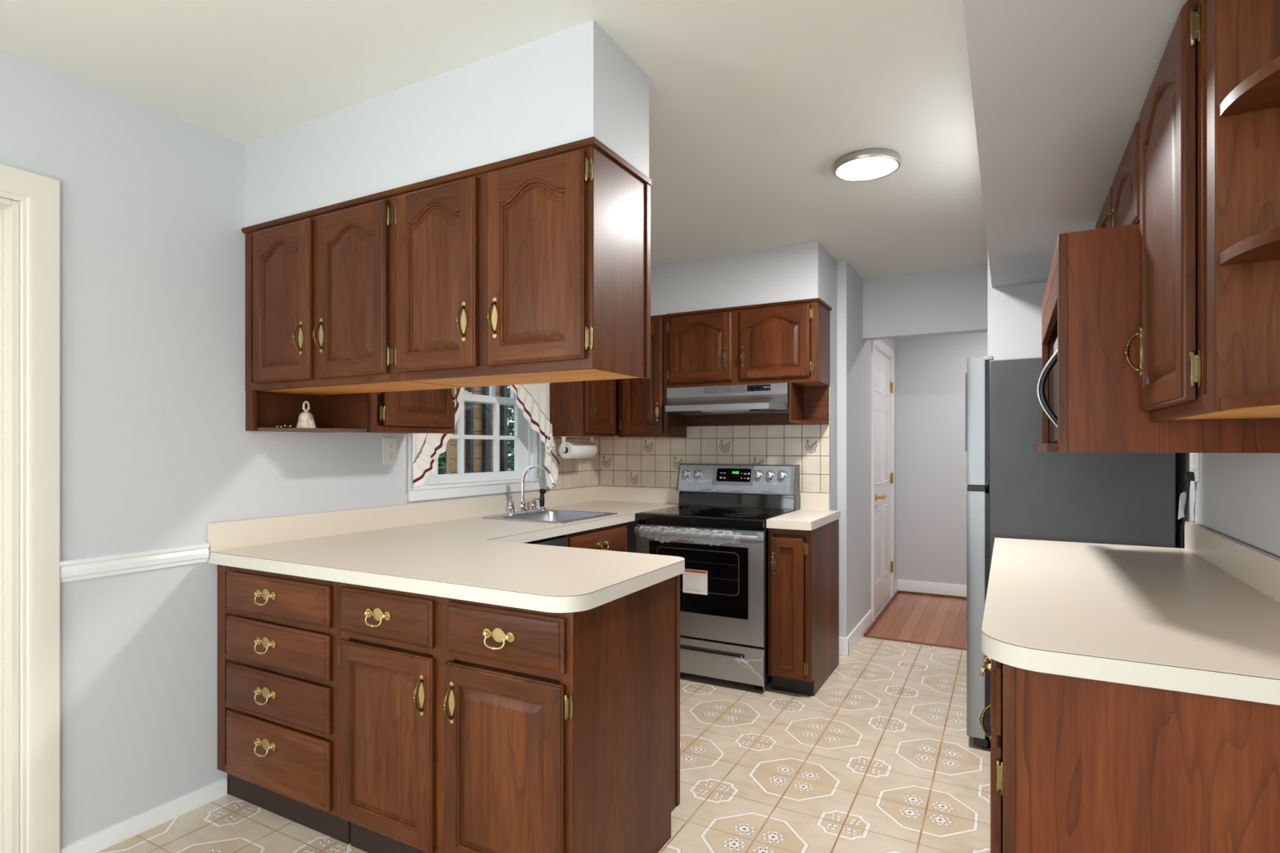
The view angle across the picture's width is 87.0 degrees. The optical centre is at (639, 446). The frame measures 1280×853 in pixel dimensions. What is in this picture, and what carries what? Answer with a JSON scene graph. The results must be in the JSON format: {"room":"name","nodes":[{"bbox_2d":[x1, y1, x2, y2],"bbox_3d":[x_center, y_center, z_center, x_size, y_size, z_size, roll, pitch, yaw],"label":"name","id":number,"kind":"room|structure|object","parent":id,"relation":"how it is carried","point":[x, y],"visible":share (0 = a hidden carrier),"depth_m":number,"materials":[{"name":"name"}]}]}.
{"room":"kitchen","nodes":[
{"label":"kitchen","id":0,"kind":"room"},
{"bbox_2d":[0,48,599,852],"bbox_3d":[-1.945,0.084,1.936,0.120,2.490,7.240,0,0,29],"label":"wall","id":1,"kind":"structure","parent":0,"point":[157,448],"depth_m":2.31,"materials":[{"name":"grey paint"}]},
{"bbox_2d":[0,163,60,852],"bbox_3d":[-2.088,0.240,1.650,0.142,2.118,1.038,0,0,29],"label":"door frame","id":2,"kind":"structure","parent":1,"relation":"in","point":[38,196],"depth_m":2.01,"materials":[{"name":"beige paint"}]},
{"bbox_2d":[59,542,209,582],"bbox_3d":[-1.683,0.384,2.267,0.022,0.070,0.444,0,0,29],"label":"chair rail","id":3,"kind":"object","parent":1,"relation":"attached to","point":[111,564],"visible":1,"depth_m":2.24,"materials":[{"name":"white paint"}]},
{"bbox_2d":[60,777,226,852],"bbox_3d":[-1.671,1.270,2.300,0.014,0.058,0.511,0,0,29],"label":"baseboard","id":4,"kind":"structure","parent":1,"relation":"attached to","point":[107,837],"depth_m":2.29,"materials":[{"name":"white paint"}]},
{"bbox_2d":[245,387,458,433],"bbox_3d":[-1.165,-0.446,2.850,0.370,0.770,0.789,0,0,29],"label":"upper cabinet","id":5,"kind":"object","parent":1,"relation":"attached to","point":[427,411],"visible":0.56,"depth_m":2.80,"materials":[{"name":"brown wood"}]},
{"bbox_2d":[275,424,291,427],"bbox_3d":[-1.400,-0.080,2.648,0.058,0.014,0.021,0,0,-4],"label":"trinket","id":6,"kind":"object","parent":5,"relation":"on","point":[284,425],"visible":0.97,"depth_m":2.65,"materials":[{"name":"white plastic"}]},
{"bbox_2d":[295,400,316,428],"bbox_3d":[-1.342,-0.129,2.712,0.075,0.111,0.075,0,0,29],"label":"bell","id":7,"kind":"object","parent":5,"relation":"on","point":[305,420],"visible":0.96,"depth_m":2.69,"materials":[{"name":"beige ceramic"}]},
{"bbox_2d":[257,427,368,432],"bbox_3d":[-1.306,-0.067,2.677,0.287,0.013,0.315,0,0,29],"label":"shelf","id":8,"kind":"object","parent":5,"relation":"attached to","point":[267,429],"depth_m":2.67,"materials":[{"name":"brown wood"}]},
{"bbox_2d":[382,437,396,464],"bbox_3d":[-1.184,0.019,3.198,0.008,0.126,0.082,0,0,29],"label":"wall outlet","id":9,"kind":"object","parent":1,"relation":"attached to","point":[389,444],"visible":1,"depth_m":3.19,"materials":[{"name":"white plastic"}]},
{"bbox_2d":[387,452,393,460],"bbox_3d":[-1.181,0.045,3.197,0.002,0.036,0.034,0,0,29],"label":"receptacle","id":10,"kind":"object","parent":9,"relation":"attached to","point":[390,455],"depth_m":3.20,"materials":[{"name":"white plastic"}]},
{"bbox_2d":[387,441,393,449],"bbox_3d":[-1.181,-0.005,3.197,0.002,0.036,0.034,0,0,29],"label":"receptacle","id":11,"kind":"object","parent":9,"relation":"attached to","point":[390,444],"depth_m":3.20,"materials":[{"name":"white plastic"}]},
{"bbox_2d":[208,485,679,551],"bbox_3d":[-0.637,0.331,3.491,0.684,0.102,2.696,0,0,29],"label":"backsplash","id":12,"kind":"structure","parent":1,"relation":"attached to","point":[222,535],"depth_m":3.19,"materials":[{"name":"beige laminate"}]},
{"bbox_2d":[407,386,549,501],"bbox_3d":[-0.903,-0.292,3.821,0.143,1.118,1.143,0,0,29],"label":"window","id":13,"kind":"structure","parent":1,"relation":"in","point":[460,484],"depth_m":3.88,"materials":[{"name":"white paint"}]},
{"bbox_2d":[413,387,464,489],"bbox_3d":[-0.996,-0.247,3.475,0.024,0.908,0.454,0,0,29],"label":"curtain","id":14,"kind":"object","parent":13,"relation":"hanging from","point":[424,465],"visible":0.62,"depth_m":3.37,"materials":[{"name":"white fabric"}]},
{"bbox_2d":[509,382,559,488],"bbox_3d":[-0.677,-0.230,3.975,0.039,0.982,0.675,0,0,28],"label":"curtain","id":15,"kind":"object","parent":13,"relation":"hanging from","point":[533,399],"visible":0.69,"depth_m":4.11,"materials":[{"name":"white fabric"}]},
{"bbox_2d":[536,431,537,482],"bbox_3d":[-0.632,-0.041,4.147,0.008,0.520,0.008,0,0,-39],"label":"blind wand","id":16,"kind":"object","parent":13,"relation":"hanging from","point":[537,432],"visible":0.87,"depth_m":4.15,"materials":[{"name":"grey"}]},
{"bbox_2d":[547,438,599,490],"bbox_3d":[-0.438,0.112,4.567,0.006,0.334,0.608,0,0,29],"label":"tile backsplash","id":17,"kind":"structure","parent":1,"relation":"attached to","point":[576,473],"depth_m":4.59,"materials":[{"name":"beige tile"}]},
{"bbox_2d":[549,378,618,437],"bbox_3d":[-0.294,-0.450,4.451,0.364,0.771,0.680,0,0,29],"label":"upper cabinet","id":18,"kind":"object","parent":1,"relation":"attached to","point":[588,408],"visible":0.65,"depth_m":4.17,"materials":[{"name":"brown wood"}]},
{"bbox_2d":[560,436,594,452],"bbox_3d":[-0.393,-0.016,4.302,0.040,0.094,0.332,0,0,29],"label":"paper towel holder","id":19,"kind":"object","parent":18,"relation":"attached to","point":[563,438],"visible":0.7,"depth_m":4.16,"materials":[{"name":"white plastic"}]},
{"bbox_2d":[559,441,596,458],"bbox_3d":[-0.393,0.021,4.302,0.104,0.104,0.285,0,0,29],"label":"paper towel roll","id":20,"kind":"object","parent":19,"relation":"on","point":[575,450],"visible":1,"depth_m":4.23,"materials":[{"name":"white paper"}]},
{"bbox_2d":[244,19,648,226],"bbox_3d":[-0.745,-0.998,2.355,1.586,0.325,0.324,0,0,29],"label":"soffit","id":21,"kind":"structure","parent":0,"point":[575,83],"depth_m":2.07,"materials":[{"name":"grey paint"}]},
{"bbox_2d":[241,188,464,396],"bbox_3d":[-1.091,-0.525,2.509,0.830,0.622,0.380,0,0,29],"label":"upper cabinet","id":22,"kind":"object","parent":21,"relation":"attached to","point":[320,283],"visible":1,"depth_m":2.35,"materials":[{"name":"brown wood"}]},
{"bbox_2d":[394,136,651,387],"bbox_3d":[-0.394,-0.525,2.130,0.774,0.622,0.381,0,0,29],"label":"upper cabinet","id":23,"kind":"object","parent":21,"relation":"attached to","point":[535,267],"visible":1,"depth_m":1.97,"materials":[{"name":"brown wood"}]},
{"bbox_2d":[0,0,987,279],"bbox_3d":[0.639,-1.211,1.871,4.720,0.100,9.600,0,0,29],"label":"ceiling","id":24,"kind":"structure","parent":0,"point":[754,104],"depth_m":2.13,"materials":[{"name":"white paint"}]},
{"bbox_2d":[833,147,900,182],"bbox_3d":[0.922,-1.144,2.747,0.258,0.032,0.258,0,0,29],"label":"ceiling light","id":25,"kind":"object","parent":24,"relation":"in","point":[868,164],"visible":1,"depth_m":2.71,"materials":[{"name":"white glass"}]},
{"bbox_2d":[836,156,897,180],"bbox_3d":[0.922,-1.130,2.747,0.235,0.002,0.235,0,0,37],"label":"diffuser","id":26,"kind":"object","parent":25,"relation":"attached to","point":[848,168],"depth_m":2.73,"materials":[{"name":"white"}]},
{"bbox_2d":[97,592,991,852],"bbox_3d":[0.692,1.314,1.842,4.600,0.030,9.600,0,0,29],"label":"floor","id":27,"kind":"structure","parent":0,"point":[882,758],"depth_m":2.71,"materials":[{"name":"tile"}]},
{"bbox_2d":[217,564,350,844],"bbox_3d":[-1.126,0.864,2.591,0.686,0.871,0.687,0,0,29],"label":"base cabinet","id":28,"kind":"object","parent":27,"relation":"on","point":[278,635],"visible":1,"depth_m":2.29,"materials":[{"name":"brown wood"}]},
{"bbox_2d":[337,574,679,852],"bbox_3d":[-0.430,0.864,2.208,0.914,0.871,0.694,0,0,29],"label":"base cabinet","id":29,"kind":"object","parent":27,"relation":"on","point":[465,726],"visible":0.98,"depth_m":1.94,"materials":[{"name":"brown wood"}]},
{"bbox_2d":[208,485,684,613],"bbox_3d":[-0.230,0.353,3.269,1.612,0.146,2.697,0,0,29],"label":"countertop","id":30,"kind":"structure","parent":29,"relation":"on","point":[444,548],"depth_m":2.47,"materials":[{"name":"beige laminate"}]},
{"bbox_2d":[504,463,555,515],"bbox_3d":[-0.628,0.237,3.859,0.281,0.280,0.253,0,0,-10],"label":"faucet","id":31,"kind":"object","parent":30,"relation":"on","point":[533,504],"visible":1,"depth_m":3.83,"materials":[{"name":"silver metal"}]},
{"bbox_2d":[480,509,617,524],"bbox_3d":[-0.487,0.469,3.721,0.530,0.184,0.570,0,0,29],"label":"sink","id":32,"kind":"object","parent":30,"relation":"in","point":[548,516],"visible":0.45,"depth_m":3.88,"materials":[{"name":"silver metal"}]},
{"bbox_2d":[537,488,546,510],"bbox_3d":[-0.584,0.313,4.018,0.050,0.128,0.050,0,0,29],"label":"sprayer","id":33,"kind":"object","parent":32,"relation":"on","point":[542,491],"visible":1,"depth_m":4.00,"materials":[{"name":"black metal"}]},
{"bbox_2d":[524,535,568,546],"bbox_3d":[-0.752,0.867,3.193,0.650,0.865,0.586,0,0,29],"label":"dishwasher","id":34,"kind":"object","parent":27,"relation":"on","point":[559,540],"visible":0.04,"depth_m":3.22,"materials":[{"name":"black plastic"}]},
{"bbox_2d":[561,522,626,551],"bbox_3d":[-0.473,0.864,3.726,0.682,0.871,0.615,0,0,29],"label":"base cabinet","id":35,"kind":"object","parent":27,"relation":"on","point":[614,537],"visible":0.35,"depth_m":3.58,"materials":[{"name":"brown wood"}]},
{"bbox_2d":[634,462,799,691],"bbox_3d":[0.468,0.704,3.985,0.781,1.190,0.740,0,0,29],"label":"range","id":36,"kind":"object","parent":27,"relation":"on","point":[724,587],"depth_m":3.70,"materials":[{"name":"silver metal"}]},
{"bbox_2d":[639,524,741,546],"bbox_3d":[0.265,0.489,3.686,0.604,0.096,0.051,0,0,29],"label":"plastic wrap","id":37,"kind":"object","parent":36,"relation":"on","point":[642,525],"visible":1,"depth_m":3.69,"materials":[{"name":"white"}]},
{"bbox_2d":[635,511,792,528],"bbox_3d":[0.463,0.406,3.985,0.764,0.046,0.647,0,0,29],"label":"cooktop","id":38,"kind":"object","parent":36,"relation":"in","point":[683,519],"depth_m":3.75,"materials":[{"name":"black glass"}]},
{"bbox_2d":[768,519,839,696],"bbox_3d":[0.920,0.864,3.775,0.229,0.871,0.698,0,0,29],"label":"base cabinet","id":39,"kind":"object","parent":27,"relation":"on","point":[803,566],"visible":0.93,"depth_m":3.53,"materials":[{"name":"brown wood"}]},
{"bbox_2d":[766,492,839,530],"bbox_3d":[0.929,0.353,3.785,0.236,0.146,0.679,0,0,29],"label":"countertop","id":40,"kind":"structure","parent":39,"relation":"on","point":[814,513],"depth_m":3.77,"materials":[{"name":"beige laminate"}]},
{"bbox_2d":[862,635,966,650],"bbox_3d":[1.868,1.297,4.441,0.765,0.009,0.026,0,0,29],"label":"threshold","id":41,"kind":"object","parent":27,"relation":"on","point":[865,636],"visible":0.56,"depth_m":4.46,"materials":[{"name":"brown wood"}]},
{"bbox_2d":[964,356,1175,751],"bbox_3d":[1.892,0.457,3.061,0.731,1.684,0.724,0,0,29],"label":"refrigerator","id":42,"kind":"object","parent":27,"relation":"on","point":[1015,490],"visible":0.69,"depth_m":2.81,"materials":[{"name":"silver metal"}]},
{"bbox_2d":[964,356,989,484],"bbox_3d":[1.615,-0.110,3.212,0.100,0.546,0.724,0,0,29],"label":"freezer","id":43,"kind":"object","parent":42,"relation":"in","point":[977,375],"depth_m":2.89,"materials":[{"name":"silver metal"}]},
{"bbox_2d":[979,655,1279,852],"bbox_3d":[1.361,0.864,1.940,0.663,0.871,1.696,0,0,29],"label":"base cabinet","id":44,"kind":"object","parent":27,"relation":"on","point":[1078,765],"visible":0.55,"depth_m":1.24,"materials":[{"name":"brown wood"}]},
{"bbox_2d":[982,521,1279,705],"bbox_3d":[1.367,0.353,1.926,0.652,0.148,1.726,0,0,29],"label":"countertop","id":45,"kind":"structure","parent":44,"relation":"on","point":[1202,617],"depth_m":1.55,"materials":[{"name":"beige laminate"}]},
{"bbox_2d":[599,254,848,637],"bbox_3d":[0.517,0.084,4.559,1.690,2.490,0.278,0,0,29],"label":"wall","id":46,"kind":"structure","parent":0,"point":[839,271],"depth_m":4.22,"materials":[{"name":"grey paint"}]},
{"bbox_2d":[618,314,686,437],"bbox_3d":[0.072,-0.448,4.441,0.358,0.775,0.347,0,0,29],"label":"upper cabinet","id":47,"kind":"object","parent":46,"relation":"attached to","point":[642,402],"visible":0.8,"depth_m":4.30,"materials":[{"name":"brown wood"}]},
{"bbox_2d":[600,423,830,493],"bbox_3d":[0.427,0.071,4.445,1.626,0.416,0.007,0,0,29],"label":"tile backsplash","id":48,"kind":"structure","parent":46,"relation":"attached to","point":[639,462],"depth_m":4.40,"materials":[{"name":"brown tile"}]},
{"bbox_2d":[666,297,831,426],"bbox_3d":[0.647,-0.486,4.127,0.958,0.698,0.347,0,0,29],"label":"upper cabinet","id":49,"kind":"object","parent":46,"relation":"attached to","point":[784,341],"visible":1,"depth_m":4.03,"materials":[{"name":"brown wood"}]},
{"bbox_2d":[665,382,789,414],"bbox_3d":[0.537,-0.286,4.111,0.771,0.163,0.441,0,0,29],"label":"range hood","id":50,"kind":"object","parent":49,"relation":"attached to","point":[760,397],"visible":1,"depth_m":3.98,"materials":[{"name":"silver metal"}]},
{"bbox_2d":[704,386,717,394],"bbox_3d":[0.430,-0.343,4.096,0.083,0.040,0.002,0,0,29],"label":"vent grille","id":51,"kind":"object","parent":50,"relation":"attached to","point":[708,390],"depth_m":4.10,"materials":[{"name":"grey metal"}]},
{"bbox_2d":[718,386,731,393],"bbox_3d":[0.509,-0.343,4.053,0.083,0.040,0.002,0,0,29],"label":"vent grille","id":52,"kind":"object","parent":50,"relation":"attached to","point":[722,389],"depth_m":4.05,"materials":[{"name":"grey metal"}]},
{"bbox_2d":[732,385,745,392],"bbox_3d":[0.587,-0.343,4.011,0.083,0.040,0.002,0,0,29],"label":"vent grille","id":53,"kind":"object","parent":50,"relation":"attached to","point":[735,388],"depth_m":4.01,"materials":[{"name":"grey metal"}]},
{"bbox_2d":[743,408,759,411],"bbox_3d":[0.647,-0.209,3.894,0.080,0.009,0.060,0,0,29],"label":"lamp","id":54,"kind":"object","parent":50,"relation":"on","point":[744,410],"depth_m":3.87,"materials":[{"name":"white plastic"}]},
{"bbox_2d":[789,420,828,424],"bbox_3d":[0.995,-0.145,3.963,0.164,0.014,0.264,0,0,29],"label":"shelf","id":55,"kind":"object","parent":49,"relation":"attached to","point":[799,422],"depth_m":3.93,"materials":[{"name":"brown wood"}]},
{"bbox_2d":[800,492,829,510],"bbox_3d":[1.060,0.331,4.090,0.172,0.102,0.018,0,0,29],"label":"backsplash","id":56,"kind":"structure","parent":46,"relation":"attached to","point":[812,501],"depth_m":4.08,"materials":[{"name":"beige laminate"}]},
{"bbox_2d":[848,263,896,634],"bbox_3d":[1.790,0.084,5.253,0.120,2.490,2.160,0,0,29],"label":"wall","id":57,"kind":"structure","parent":0,"point":[860,348],"depth_m":4.57,"materials":[{"name":"grey paint"}]},
{"bbox_2d":[839,608,872,656],"bbox_3d":[1.467,1.244,4.578,0.068,0.110,0.854,0,0,29],"label":"baseboard","id":58,"kind":"structure","parent":57,"relation":"attached to","point":[846,645],"depth_m":4.38,"materials":[{"name":"white paint"}]},
{"bbox_2d":[871,339,894,622],"bbox_3d":[1.929,0.234,5.438,0.188,2.131,1.040,0,0,29],"label":"door","id":59,"kind":"structure","parent":57,"relation":"in","point":[882,357],"depth_m":5.47,"materials":[{"name":"white paint"}]},
{"bbox_2d":[894,579,897,592],"bbox_3d":[2.285,1.244,6.022,0.014,0.110,0.065,0,0,29],"label":"baseboard","id":60,"kind":"structure","parent":57,"relation":"attached to","point":[895,580],"depth_m":6.00,"materials":[{"name":"white paint"}]},
{"bbox_2d":[650,0,1187,315],"bbox_3d":[0.390,-0.998,2.771,3.180,0.325,2.982,0,0,29],"label":"soffit","id":61,"kind":"structure","parent":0,"point":[1060,88],"depth_m":1.81,"materials":[{"name":"grey paint"}]},
{"bbox_2d":[862,265,987,340],"bbox_3d":[1.921,-0.957,4.543,0.790,0.408,0.120,0,0,29],"label":"wall header","id":62,"kind":"structure","parent":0,"point":[948,301],"depth_m":4.49,"materials":[{"name":"grey paint"}]},
{"bbox_2d":[896,332,987,590],"bbox_3d":[3.555,0.084,5.451,3.030,2.490,0.120,0,0,29],"label":"wall","id":63,"kind":"structure","parent":0,"point":[931,486],"depth_m":5.93,"materials":[{"name":"grey paint"}]},
{"bbox_2d":[863,590,966,635],"bbox_3d":[3.106,1.293,4.697,2.696,0.016,1.606,0,0,29],"label":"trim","id":64,"kind":"structure","parent":63,"relation":"attached to","point":[897,591],"depth_m":5.80,"materials":[{"name":"brown wood"}]},
{"bbox_2d":[897,579,966,596],"bbox_3d":[3.495,1.244,5.408,2.694,0.110,0.014,0,0,29],"label":"baseboard","id":65,"kind":"structure","parent":63,"relation":"attached to","point":[952,589],"depth_m":5.91,"materials":[{"name":"white paint"}]},
{"bbox_2d":[987,251,1047,359],"bbox_3d":[2.421,0.084,3.780,0.820,2.490,0.980,0,0,29],"label":"wall","id":66,"kind":"structure","parent":0,"point":[1015,311],"depth_m":3.49,"materials":[{"name":"grey paint"}]},
{"bbox_2d":[1175,453,1279,556],"bbox_3d":[0.856,0.084,0.180,0.120,2.490,6.840,0,0,29],"label":"wall","id":67,"kind":"structure","parent":0,"point":[1236,495],"depth_m":2.04,"materials":[{"name":"grey paint"}]},
{"bbox_2d":[1095,120,1139,229],"bbox_3d":[1.576,-0.692,2.006,0.360,0.288,0.988,0,0,29],"label":"upper cabinet","id":68,"kind":"object","parent":67,"relation":"attached to","point":[1121,207],"visible":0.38,"depth_m":1.82,"materials":[{"name":"brown wood"}]},
{"bbox_2d":[1034,223,1279,453],"bbox_3d":[1.524,-0.265,2.073,0.512,0.560,1.041,0,0,29],"label":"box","id":69,"kind":"object","parent":68,"relation":"attached to","point":[1091,302],"visible":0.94,"depth_m":1.68,"materials":[{"name":"brown wood"}]},
{"bbox_2d":[1036,337,1057,442],"bbox_3d":[1.488,-0.178,2.051,0.502,0.324,0.720,0,0,29],"label":"microwave","id":70,"kind":"object","parent":69,"relation":"on","point":[1051,411],"visible":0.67,"depth_m":1.98,"materials":[{"name":"black plastic"}]},
{"bbox_2d":[1177,471,1193,548],"bbox_3d":[2.036,0.691,2.532,0.043,1.198,0.128,0,0,29],"label":"power cord","id":71,"kind":"object","parent":67,"relation":"attached to","point":[1188,476],"visible":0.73,"depth_m":2.50,"materials":[{"name":"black plastic"}]},
{"bbox_2d":[1191,453,1199,482],"bbox_3d":[2.030,0.064,2.467,0.008,0.126,0.082,0,0,29],"label":"wall outlet","id":72,"kind":"object","parent":67,"relation":"attached to","point":[1195,456],"visible":0.84,"depth_m":2.45,"materials":[{"name":"white plastic"}]},
{"bbox_2d":[1193,466,1195,476],"bbox_3d":[2.028,0.090,2.467,0.002,0.036,0.034,0,0,29],"label":"receptacle","id":73,"kind":"object","parent":72,"relation":"attached to","point":[1194,467],"depth_m":2.46,"materials":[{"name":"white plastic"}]},
{"bbox_2d":[1193,453,1195,462],"bbox_3d":[2.028,0.040,2.467,0.002,0.036,0.034,0,0,29],"label":"receptacle","id":74,"kind":"object","parent":72,"relation":"attached to","point":[1194,454],"depth_m":2.46,"materials":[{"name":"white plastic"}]},
{"bbox_2d":[1123,0,1279,422],"bbox_3d":[1.198,-0.448,1.314,0.360,0.775,0.585,0,0,29],"label":"upper cabinet","id":75,"kind":"object","parent":67,"relation":"attached to","point":[1209,332],"visible":0.99,"depth_m":1.19,"materials":[{"name":"brown wood"}]},
{"bbox_2d":[1184,521,1279,603],"bbox_3d":[1.644,0.331,1.775,0.022,0.104,1.726,0,0,29],"label":"backsplash","id":76,"kind":"structure","parent":67,"relation":"attached to","point":[1258,568],"depth_m":1.95,"materials":[{"name":"beige laminate"}]},
{"bbox_2d":[1219,56,1279,411],"bbox_3d":[1.015,-0.452,0.913,0.297,0.786,0.290,0,0,29],"label":"shelf","id":77,"kind":"object","parent":67,"relation":"attached to","point":[1260,90],"visible":1,"depth_m":1.04,"materials":[{"name":"brown wood"}]},
{"label":"outside","id":78,"kind":"structure","parent":0,"visible":0},
{"bbox_3d":[-5.445,1.849,10.430,13.600,0.100,22.000,0,0,29],"label":"ground","id":79,"kind":"structure","parent":78,"visible":0},
{"bbox_2d":[438,457,446,474],"bbox_3d":[-2.890,0.793,7.620,1.854,2.130,1.721,0,0,29],"label":"tree","id":80,"kind":"object","parent":79,"relation":"on","point":[442,470],"visible":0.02,"depth_m":7.63,"materials":[{"name":"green plant"}]},
{"bbox_2d":[438,385,514,471],"bbox_3d":[-2.362,-0.076,11.277,3.304,3.773,3.275,0,0,29],"label":"tree","id":81,"kind":"object","parent":79,"relation":"on","point":[511,424],"visible":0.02,"depth_m":10.46,"materials":[{"name":"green plant"}]},
{"bbox_2d":[446,385,507,474],"bbox_3d":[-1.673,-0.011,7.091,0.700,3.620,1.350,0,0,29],"label":"shed","id":82,"kind":"object","parent":79,"relation":"on","point":[478,417],"visible":0.2,"depth_m":7.08,"materials":[{"name":"brown wood"}]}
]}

